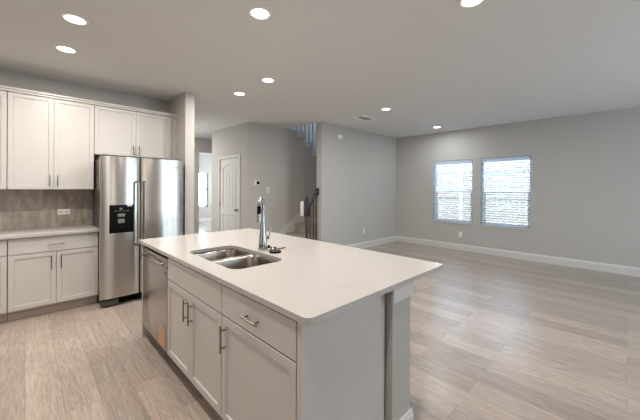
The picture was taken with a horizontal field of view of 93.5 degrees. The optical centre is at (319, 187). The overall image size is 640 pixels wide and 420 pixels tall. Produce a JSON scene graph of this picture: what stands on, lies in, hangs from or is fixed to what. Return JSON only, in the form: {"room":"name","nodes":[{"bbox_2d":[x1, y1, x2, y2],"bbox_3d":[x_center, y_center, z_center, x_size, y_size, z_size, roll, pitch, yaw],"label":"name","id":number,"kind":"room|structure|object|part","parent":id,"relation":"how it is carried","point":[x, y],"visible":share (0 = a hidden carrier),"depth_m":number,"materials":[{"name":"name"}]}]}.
{"room":"kitchen","nodes":[
{"label":"kitchen","id":0,"kind":"room"},
{"bbox_2d":[0,69,168,228],"bbox_3d":[-3.969,0.019,3.196,4.390,2.740,0.120,0,0,-44],"label":"wall","id":1,"kind":"structure","parent":0,"point":[7,78],"depth_m":3.93,"materials":[{"name":"grey paint"}]},
{"bbox_2d":[0,90,7,189],"bbox_3d":[-3.744,-0.514,3.081,0.758,1.062,0.355,0,0,-44],"label":"upper cabinet","id":2,"kind":"object","parent":1,"relation":"attached to","point":[3,94],"visible":0.84,"depth_m":3.23,"materials":[{"name":"white paint"}]},
{"bbox_2d":[0,190,90,229],"bbox_3d":[-3.913,0.248,3.160,2.422,0.460,0.012,0,0,-44],"label":"tile backsplash","id":3,"kind":"structure","parent":1,"relation":"attached to","point":[19,209],"depth_m":3.67,"materials":[{"name":"grey tile"}]},
{"bbox_2d":[58,209,69,214],"bbox_3d":[-3.239,0.302,3.806,0.121,0.070,0.008,0,0,-44],"label":"wall outlet","id":4,"kind":"object","parent":3,"relation":"attached to","point":[60,211],"visible":1,"depth_m":3.80,"materials":[{"name":"white plastic"}]},
{"bbox_2d":[7,92,93,189],"bbox_3d":[-3.202,-0.512,3.611,0.755,1.062,0.355,0,0,-44],"label":"upper cabinet","id":5,"kind":"object","parent":1,"relation":"attached to","point":[50,142],"visible":1,"depth_m":3.48,"materials":[{"name":"white paint"}]},
{"bbox_3d":[-3.244,-0.512,3.385,0.374,1.054,0.020,0,0,-44],"label":"door","id":6,"kind":"part","parent":5,"relation":"part of","materials":[{"name":"white paint"}]},
{"bbox_3d":[-2.975,-0.511,3.648,0.374,1.054,0.020,0,0,-44],"label":"door","id":7,"kind":"part","parent":5,"relation":"part of","materials":[{"name":"white paint"}]},
{"bbox_2d":[94,105,171,159],"bbox_3d":[-2.602,-0.730,4.197,0.915,0.620,0.355,0,0,-44],"label":"upper cabinet","id":8,"kind":"object","parent":1,"relation":"attached to","point":[117,132],"visible":0.98,"depth_m":4.06,"materials":[{"name":"white paint"}]},
{"bbox_2d":[0,85,176,159],"bbox_3d":[-3.121,-0.754,3.686,2.493,0.663,0.350,0,0,-44],"label":"trim","id":9,"kind":"structure","parent":8,"relation":"attached to","point":[2,88],"depth_m":3.81,"materials":[{"name":"white paint"}]},
{"bbox_3d":[-2.673,-0.730,3.942,0.454,0.612,0.020,0,0,-44],"label":"door","id":10,"kind":"part","parent":8,"relation":"part of","materials":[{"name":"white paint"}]},
{"bbox_3d":[-2.346,-0.729,4.261,0.454,0.612,0.020,0,0,-44],"label":"door","id":11,"kind":"part","parent":8,"relation":"part of","materials":[{"name":"white paint"}]},
{"bbox_2d":[169,92,194,234],"bbox_3d":[-3.159,0.022,5.596,0.125,2.740,3.780,0,0,-44],"label":"wall","id":12,"kind":"structure","parent":0,"point":[183,105],"depth_m":4.25,"materials":[{"name":"grey paint"}]},
{"bbox_2d":[194,137,211,233],"bbox_3d":[-2.229,0.027,9.231,6.285,2.740,0.120,0,0,-44],"label":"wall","id":13,"kind":"structure","parent":0,"point":[201,145],"depth_m":8.10,"materials":[{"name":"grey paint"}]},
{"bbox_2d":[199,154,211,218],"bbox_3d":[-5.508,0.011,11.502,5.000,2.740,0.150,0,0,-44],"label":"wall","id":14,"kind":"structure","parent":0,"point":[205,161],"depth_m":12.32,"materials":[{"name":"grey paint"}]},
{"bbox_2d":[199,173,207,206],"bbox_3d":[-4.989,0.059,12.029,0.980,1.410,0.060,0,0,-44],"label":"window","id":15,"kind":"structure","parent":14,"relation":"in","point":[206,173],"depth_m":12.32,"materials":[{"name":"white plastic"}]},
{"bbox_2d":[199,218,211,221],"bbox_3d":[-5.448,1.309,11.449,4.780,0.145,0.016,0,0,-44],"label":"baseboard","id":16,"kind":"structure","parent":14,"relation":"attached to","point":[204,219],"depth_m":12.25,"materials":[{"name":"white paint"}]},
{"bbox_2d":[211,122,251,231],"bbox_3d":[-2.012,0.028,6.752,0.120,2.740,1.630,0,0,-44],"label":"wall","id":17,"kind":"structure","parent":0,"point":[237,139],"depth_m":6.32,"materials":[{"name":"grey paint"}]},
{"bbox_2d":[218,154,239,230],"bbox_3d":[-2.021,0.344,6.664,0.123,2.108,0.981,0,0,-44],"label":"door","id":18,"kind":"structure","parent":17,"relation":"in","point":[229,178],"depth_m":6.68,"materials":[{"name":"white paint"}]},
{"bbox_2d":[252,123,316,232],"bbox_3d":[-0.061,0.037,7.603,3.860,2.740,0.120,0,0,-44],"label":"wall","id":19,"kind":"structure","parent":0,"point":[281,162],"depth_m":6.71,"materials":[{"name":"grey paint"}]},
{"bbox_2d":[279,197,315,234],"bbox_3d":[0.067,0.131,7.629,3.440,2.553,0.022,0,0,-44],"label":"trim","id":20,"kind":"structure","parent":19,"relation":"attached to","point":[290,227],"depth_m":6.95,"materials":[{"name":"white paint"}]},
{"bbox_2d":[295,131,316,155],"bbox_3d":[0.026,-0.592,7.702,1.830,1.469,0.215,0,0,-44],"label":"trim","id":21,"kind":"structure","parent":19,"relation":"attached to","point":[298,133],"depth_m":7.23,"materials":[{"name":"white paint"}]},
{"bbox_2d":[296,123,316,150],"bbox_3d":[0.030,-1.222,7.672,1.888,2.250,0.064,0,0,-44],"label":"stair railing","id":22,"kind":"object","parent":21,"relation":"on","point":[316,123],"visible":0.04,"depth_m":7.41,"materials":[{"name":"white paint"}]},
{"bbox_2d":[0,0,639,154],"bbox_3d":[-1.244,-1.479,5.000,10.800,0.280,15.700,0,0,-44],"label":"ceiling","id":23,"kind":"structure","parent":0,"point":[450,66],"depth_m":3.04,"materials":[{"name":"white paint"}]},
{"bbox_2d":[54,45,77,53],"bbox_3d":[-2.459,-1.340,2.914,0.178,0.008,0.178,0,0,-44],"label":"recessed light","id":24,"kind":"object","parent":23,"relation":"in","point":[63,48],"visible":1,"depth_m":2.91,"materials":[{"name":"beige"}]},
{"bbox_2d":[60,13,88,25],"bbox_3d":[-1.947,-1.338,2.392,0.178,0.008,0.178,0,0,-44],"label":"recessed light","id":25,"kind":"object","parent":23,"relation":"in","point":[72,18],"visible":1,"depth_m":2.39,"materials":[{"name":"beige"}]},
{"bbox_2d":[233,92,245,95],"bbox_3d":[-1.141,-1.334,4.269,0.178,0.008,0.178,0,0,-44],"label":"recessed light","id":26,"kind":"object","parent":23,"relation":"in","point":[234,93],"visible":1,"depth_m":4.26,"materials":[{"name":"beige"}]},
{"bbox_2d":[248,6,271,19],"bbox_3d":[-0.458,-1.331,2.298,0.178,0.008,0.178,0,0,-44],"label":"recessed light","id":27,"kind":"object","parent":23,"relation":"in","point":[256,12],"visible":1,"depth_m":2.29,"materials":[{"name":"white plastic"}]},
{"bbox_2d":[261,77,274,82],"bbox_3d":[-0.644,-1.332,3.728,0.178,0.008,0.178,0,0,-44],"label":"recessed light","id":28,"kind":"object","parent":23,"relation":"in","point":[266,79],"visible":1,"depth_m":3.73,"materials":[{"name":"beige"}]},
{"bbox_2d":[352,115,376,120],"bbox_3d":[0.850,-1.322,5.718,0.460,0.014,0.260,0,0,-44],"label":"ceiling vent","id":29,"kind":"object","parent":23,"relation":"in","point":[360,117],"visible":1,"depth_m":5.71,"materials":[{"name":"white plastic"}]},
{"bbox_2d":[458,0,483,7],"bbox_3d":[1.074,-1.324,2.128,0.178,0.008,0.178,0,0,-44],"label":"recessed light","id":30,"kind":"object","parent":23,"relation":"in","point":[462,3],"visible":1,"depth_m":2.16,"materials":[{"name":"beige"}]},
{"bbox_2d":[0,222,639,419],"bbox_3d":[-1.258,1.461,5.000,10.800,0.120,15.700,0,0,-44],"label":"floor","id":31,"kind":"structure","parent":0,"point":[492,337],"depth_m":2.55,"materials":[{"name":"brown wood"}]},
{"bbox_2d":[0,239,7,322],"bbox_3d":[-3.653,0.956,2.997,0.762,0.868,0.607,0,0,-44],"label":"base cabinet","id":32,"kind":"object","parent":31,"relation":"on","point":[3,243],"visible":0.74,"depth_m":3.06,"materials":[{"name":"white paint"}]},
{"bbox_3d":[-3.471,0.610,2.812,0.757,0.162,0.020,0,0,-44],"label":"drawer","id":33,"kind":"part","parent":32,"relation":"part of","materials":[{"name":"white paint"}]},
{"bbox_3d":[-3.337,0.986,2.945,0.377,0.572,0.020,0,0,-44],"label":"door","id":34,"kind":"part","parent":32,"relation":"part of","materials":[{"name":"white paint"}]},
{"bbox_2d":[7,232,97,320],"bbox_3d":[-3.110,0.959,3.528,0.752,0.868,0.607,0,0,-44],"label":"base cabinet","id":35,"kind":"object","parent":31,"relation":"on","point":[47,274],"visible":0.94,"depth_m":3.31,"materials":[{"name":"white paint"}]},
{"bbox_3d":[-3.063,0.987,3.212,0.372,0.572,0.020,0,0,-44],"label":"door","id":36,"kind":"part","parent":35,"relation":"part of","materials":[{"name":"white paint"}]},
{"bbox_2d":[0,224,98,239],"bbox_3d":[-3.705,0.500,2.947,2.424,0.040,0.608,0,0,-44],"label":"countertop","id":37,"kind":"structure","parent":35,"relation":"on","point":[87,228],"depth_m":3.39,"materials":[{"name":"white stone"}]},
{"bbox_3d":[-2.927,0.612,3.343,0.747,0.162,0.020,0,0,-44],"label":"drawer","id":38,"kind":"part","parent":35,"relation":"part of","materials":[{"name":"white paint"}]},
{"bbox_3d":[-2.795,0.988,3.474,0.372,0.572,0.020,0,0,-44],"label":"door","id":39,"kind":"part","parent":35,"relation":"part of","materials":[{"name":"white paint"}]},
{"bbox_2d":[92,154,183,306],"bbox_3d":[-2.407,0.504,3.991,0.930,1.784,0.810,0,0,-44],"label":"refrigerator","id":40,"kind":"object","parent":31,"relation":"on","point":[135,199],"visible":0.75,"depth_m":3.64,"materials":[{"name":"grey metal"}]},
{"bbox_3d":[-2.384,0.460,3.592,0.404,1.661,0.068,0,0,-44],"label":"freezer door","id":41,"kind":"part","parent":40,"relation":"part of","materials":[{"name":"silver metal"}]},
{"bbox_3d":[-2.216,0.312,3.667,0.025,0.795,0.081,0,0,-44],"label":"door handle","id":42,"kind":"part","parent":40,"relation":"part of","materials":[{"name":"silver metal"}]},
{"bbox_3d":[-2.167,0.312,3.714,0.025,0.795,0.081,0,0,-44],"label":"door handle","id":43,"kind":"part","parent":40,"relation":"part of","materials":[{"name":"silver metal"}]},
{"bbox_3d":[-2.049,0.462,3.920,0.518,1.661,0.068,0,0,-44],"label":"door","id":44,"kind":"part","parent":40,"relation":"part of","materials":[{"name":"silver metal"}]},
{"bbox_2d":[142,245,150,336],"bbox_3d":[-1.462,0.962,3.035,0.586,0.876,0.022,0,0,-44],"label":"cabinet end panel","id":45,"kind":"object","parent":31,"relation":"on","point":[145,332],"visible":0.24,"depth_m":2.83,"materials":[{"name":"white paint"}]},
{"bbox_2d":[141,247,168,352],"bbox_3d":[-1.239,0.974,2.752,0.609,0.855,0.674,0,0,-44],"label":"dishwasher","id":46,"kind":"object","parent":31,"relation":"on","point":[155,264],"visible":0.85,"depth_m":2.52,"materials":[{"name":"grey metal"}]},
{"bbox_3d":[-1.436,0.605,2.558,0.054,0.022,0.496,0,0,-44],"label":"door handle","id":47,"kind":"part","parent":46,"relation":"part of","materials":[{"name":"silver metal"}]},
{"bbox_2d":[159,327,163,346],"bbox_3d":[-1.276,1.195,2.421,0.001,0.126,0.136,0,0,-44],"label":"sticker","id":48,"kind":"object","parent":46,"relation":"attached to","point":[161,330],"depth_m":2.42,"materials":[{"name":"orange paper"}]},
{"bbox_2d":[167,258,222,416],"bbox_3d":[-0.673,0.970,2.192,0.607,0.868,0.894,0,0,-44],"label":"base cabinet","id":49,"kind":"object","parent":31,"relation":"on","point":[195,314],"visible":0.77,"depth_m":1.94,"materials":[{"name":"white paint"}]},
{"bbox_3d":[-1.014,0.996,2.171,0.020,0.572,0.443,0,0,-44],"label":"door","id":50,"kind":"part","parent":49,"relation":"part of","materials":[{"name":"white paint"}]},
{"bbox_3d":[-0.905,0.823,2.020,0.035,0.145,0.010,0,0,-44],"label":"handle","id":51,"kind":"part","parent":49,"relation":"part of","materials":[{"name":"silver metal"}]},
{"bbox_3d":[-0.849,0.823,1.963,0.035,0.145,0.010,0,0,-44],"label":"handle","id":52,"kind":"part","parent":49,"relation":"part of","materials":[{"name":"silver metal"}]},
{"bbox_3d":[-0.857,0.622,2.011,0.020,0.162,0.889,0,0,-44],"label":"false drawer","id":53,"kind":"part","parent":49,"relation":"part of","materials":[{"name":"white paint"}]},
{"bbox_3d":[-0.703,0.998,1.852,0.020,0.572,0.443,0,0,-44],"label":"door","id":54,"kind":"part","parent":49,"relation":"part of","materials":[{"name":"white paint"}]},
{"bbox_2d":[285,206,315,239],"bbox_3d":[0.469,0.541,7.372,3.121,1.737,0.906,0,0,-44],"label":"staircase","id":55,"kind":"structure","parent":31,"relation":"on","point":[299,227],"depth_m":6.80,"materials":[{"name":"beige carpet"}]},
{"bbox_2d":[219,285,384,419],"bbox_3d":[-0.116,0.969,1.632,0.622,0.876,0.680,0,0,-44],"label":"base cabinet","id":56,"kind":"object","parent":31,"relation":"on","point":[259,348],"depth_m":1.40,"materials":[{"name":"white paint"}]},
{"bbox_3d":[-0.531,0.825,1.638,0.035,0.145,0.010,0,0,-44],"label":"handle","id":57,"kind":"part","parent":56,"relation":"part of","materials":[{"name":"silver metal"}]},
{"bbox_3d":[-0.335,0.632,1.439,0.033,0.010,0.145,0,0,-44],"label":"handle","id":58,"kind":"part","parent":56,"relation":"part of","materials":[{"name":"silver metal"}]},
{"bbox_3d":[-0.316,0.625,1.458,0.020,0.162,0.643,0,0,-44],"label":"drawer","id":59,"kind":"part","parent":56,"relation":"part of","materials":[{"name":"white paint"}]},
{"bbox_3d":[0.125,0.970,1.411,0.586,0.876,0.028,0,0,-44],"label":"cabinet end panel","id":60,"kind":"part","parent":56,"relation":"part of","materials":[{"name":"white wood"}]},
{"bbox_2d":[304,188,318,239],"bbox_3d":[-0.167,0.706,6.041,0.370,1.400,0.100,0,0,-44],"label":"stair railing","id":61,"kind":"object","parent":31,"relation":"on","point":[307,204],"visible":0.72,"depth_m":6.00,"materials":[{"name":"brown wood"}]},
{"bbox_2d":[300,201,303,215],"bbox_3d":[-0.300,0.421,6.085,0.190,0.300,0.016,0,0,0],"label":"sheet","id":62,"kind":"object","parent":61,"relation":"attached to","point":[301,202],"visible":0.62,"depth_m":6.08,"materials":[{"name":"white paper"}]},
{"bbox_3d":[-0.265,0.981,5.947,0.072,0.850,0.072,0,0,-44],"label":"newel post","id":63,"kind":"part","parent":61,"relation":"part of","materials":[{"name":"brown wood"}]},
{"bbox_3d":[-0.135,0.195,6.070,0.287,0.342,0.062,0,0,-44],"label":"handrail","id":64,"kind":"part","parent":61,"relation":"part of","materials":[{"name":"brown wood"}]},
{"bbox_2d":[290,122,395,245],"bbox_3d":[-0.316,-1.395,7.340,5.000,5.600,2.290,0,0,-44],"label":"wall","id":65,"kind":"structure","parent":0,"point":[356,172],"depth_m":6.84,"materials":[{"name":"grey paint"}]},
{"bbox_2d":[345,236,395,248],"bbox_3d":[1.025,1.339,7.051,2.777,0.145,0.016,0,0,-44],"label":"baseboard","id":66,"kind":"structure","parent":65,"relation":"attached to","point":[361,245],"depth_m":7.31,"materials":[{"name":"white paint"}]},
{"bbox_2d":[384,291,409,419],"bbox_3d":[-0.366,0.967,2.490,0.184,0.876,2.332,0,0,-44],"label":"wall","id":67,"kind":"structure","parent":0,"point":[397,315],"depth_m":1.63,"materials":[{"name":"grey paint"}]},
{"bbox_2d":[139,228,442,324],"bbox_3d":[-0.455,0.514,2.436,1.218,0.028,2.418,0,0,-44],"label":"countertop","id":68,"kind":"structure","parent":67,"relation":"on","point":[311,282],"depth_m":1.83,"materials":[{"name":"white stone"}]},
{"bbox_2d":[194,249,277,268],"bbox_3d":[-0.642,0.628,2.228,0.460,0.201,0.820,0,0,-44],"label":"sink","id":69,"kind":"object","parent":68,"relation":"in","point":[228,258],"visible":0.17,"depth_m":2.35,"materials":[{"name":"metal"}]},
{"bbox_3d":[-0.801,0.627,2.390,0.412,0.201,0.317,0,0,-44],"label":"bowl","id":70,"kind":"part","parent":69,"relation":"part of","materials":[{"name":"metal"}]},
{"bbox_3d":[-0.521,0.629,2.104,0.412,0.201,0.427,0,0,-44],"label":"bowl","id":71,"kind":"part","parent":69,"relation":"part of","materials":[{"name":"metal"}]},
{"bbox_2d":[257,197,271,249],"bbox_3d":[-0.473,0.288,2.424,0.107,0.424,0.160,0,0,32],"label":"faucet","id":72,"kind":"object","parent":68,"relation":"on","point":[263,237],"visible":0.95,"depth_m":2.44,"materials":[{"name":"silver metal"}]},
{"bbox_2d":[264,245,272,250],"bbox_3d":[-0.410,0.478,2.409,0.074,0.044,0.074,0,0,-44],"label":"stopper","id":73,"kind":"object","parent":68,"relation":"on","point":[268,248],"visible":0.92,"depth_m":2.39,"materials":[{"name":"silver metal"}]},
{"bbox_2d":[269,247,280,253],"bbox_3d":[-0.348,0.479,2.336,0.096,0.043,0.096,0,0,-44],"label":"strainer","id":74,"kind":"object","parent":68,"relation":"on","point":[274,251],"visible":1,"depth_m":2.31,"materials":[{"name":"black plastic"}]},
{"bbox_2d":[391,282,413,303],"bbox_3d":[-0.358,0.567,2.486,0.214,0.076,2.348,0,0,-44],"label":"trim","id":75,"kind":"structure","parent":67,"relation":"attached to","point":[399,294],"depth_m":1.63,"materials":[{"name":"white paint"}]},
{"bbox_2d":[399,408,413,419],"bbox_3d":[-0.357,1.333,2.490,0.200,0.145,2.348,0,0,-44],"label":"baseboard","id":76,"kind":"structure","parent":67,"relation":"attached to","point":[408,415],"depth_m":1.69,"materials":[{"name":"white paint"}]},
{"bbox_2d":[396,107,639,267],"bbox_3d":[4.788,0.059,5.330,0.160,2.740,7.730,0,0,-44],"label":"wall","id":77,"kind":"structure","parent":0,"point":[585,168],"depth_m":5.62,"materials":[{"name":"grey paint"}]},
{"bbox_2d":[433,161,472,224],"bbox_3d":[3.106,0.089,7.031,0.168,1.445,0.905,0,0,-44],"label":"window","id":78,"kind":"structure","parent":77,"relation":"in","point":[436,206],"depth_m":7.18,"materials":[{"name":"white plastic"}]},
{"bbox_3d":[3.079,0.802,7.008,0.103,0.018,0.905,0,0,-44],"label":"sill","id":79,"kind":"part","parent":78,"relation":"part of","materials":[{"name":"white paint"}]},
{"bbox_2d":[434,160,472,222],"bbox_3d":[3.083,0.076,7.009,0.071,1.411,0.881,0,0,-44],"label":"window blind","id":80,"kind":"object","parent":78,"relation":"attached to","point":[464,162],"visible":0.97,"depth_m":6.99,"materials":[{"name":"white plastic"}]},
{"bbox_3d":[2.881,0.098,7.194,0.002,1.345,0.003,0,0,-44],"label":"ladder cord","id":81,"kind":"part","parent":80,"relation":"part of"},
{"bbox_3d":[3.088,0.773,7.017,0.050,0.016,0.881,0,0,-44],"label":"rail","id":82,"kind":"part","parent":80,"relation":"part of","materials":[{"name":"white plastic"}]},
{"bbox_3d":[3.133,0.421,7.059,0.067,0.700,0.825,0,0,-44],"label":"sash","id":83,"kind":"part","parent":78,"relation":"part of","materials":[{"name":"white plastic"}]},
{"bbox_2d":[480,160,530,229],"bbox_3d":[3.857,0.095,6.262,0.168,1.460,0.915,0,0,-44],"label":"window","id":84,"kind":"structure","parent":77,"relation":"in","point":[483,212],"depth_m":6.35,"materials":[{"name":"white plastic"}]},
{"bbox_3d":[3.831,0.816,6.240,0.103,0.018,0.915,0,0,-44],"label":"sill","id":85,"kind":"part","parent":84,"relation":"part of","materials":[{"name":"white paint"}]},
{"bbox_2d":[481,156,530,227],"bbox_3d":[3.835,0.082,6.240,0.071,1.426,0.891,0,0,-44],"label":"window blind","id":86,"kind":"object","parent":84,"relation":"attached to","point":[520,158],"visible":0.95,"depth_m":6.21,"materials":[{"name":"white plastic"}]},
{"bbox_3d":[3.839,0.787,6.248,0.050,0.016,0.891,0,0,-44],"label":"rail","id":87,"kind":"part","parent":86,"relation":"part of","materials":[{"name":"white plastic"}]},
{"bbox_3d":[4.016,0.106,6.032,0.002,1.360,0.003,0,0,-44],"label":"ladder cord","id":88,"kind":"part","parent":86,"relation":"part of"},
{"bbox_3d":[3.885,0.431,6.291,0.067,0.708,0.835,0,0,-44],"label":"sash","id":89,"kind":"part","parent":84,"relation":"part of","materials":[{"name":"white plastic"}]},
{"bbox_2d":[396,236,639,276],"bbox_3d":[4.667,1.356,5.322,0.016,0.145,7.580,0,0,-44],"label":"baseboard","id":90,"kind":"structure","parent":77,"relation":"attached to","point":[611,268],"depth_m":5.86,"materials":[{"name":"white paint"}]},
{"label":"outside","id":91,"kind":"structure","parent":0,"visible":0},
{"bbox_3d":[7.691,1.578,14.514,16.700,0.230,38.000,0,0,-44],"label":"ground","id":92,"kind":"structure","parent":91,"visible":0},
{"bbox_2d":[437,160,529,224],"bbox_3d":[5.265,0.341,8.440,0.110,2.220,10.710,0,0,-44],"label":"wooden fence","id":93,"kind":"object","parent":92,"relation":"on","point":[447,198],"visible":0.04,"depth_m":8.73,"materials":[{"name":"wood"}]},
{"bbox_3d":[4.359,0.337,9.323,0.050,2.220,0.090,0,0,-44],"label":"post","id":94,"kind":"part","parent":93,"relation":"part of","materials":[{"name":"brown wood"}]}
]}

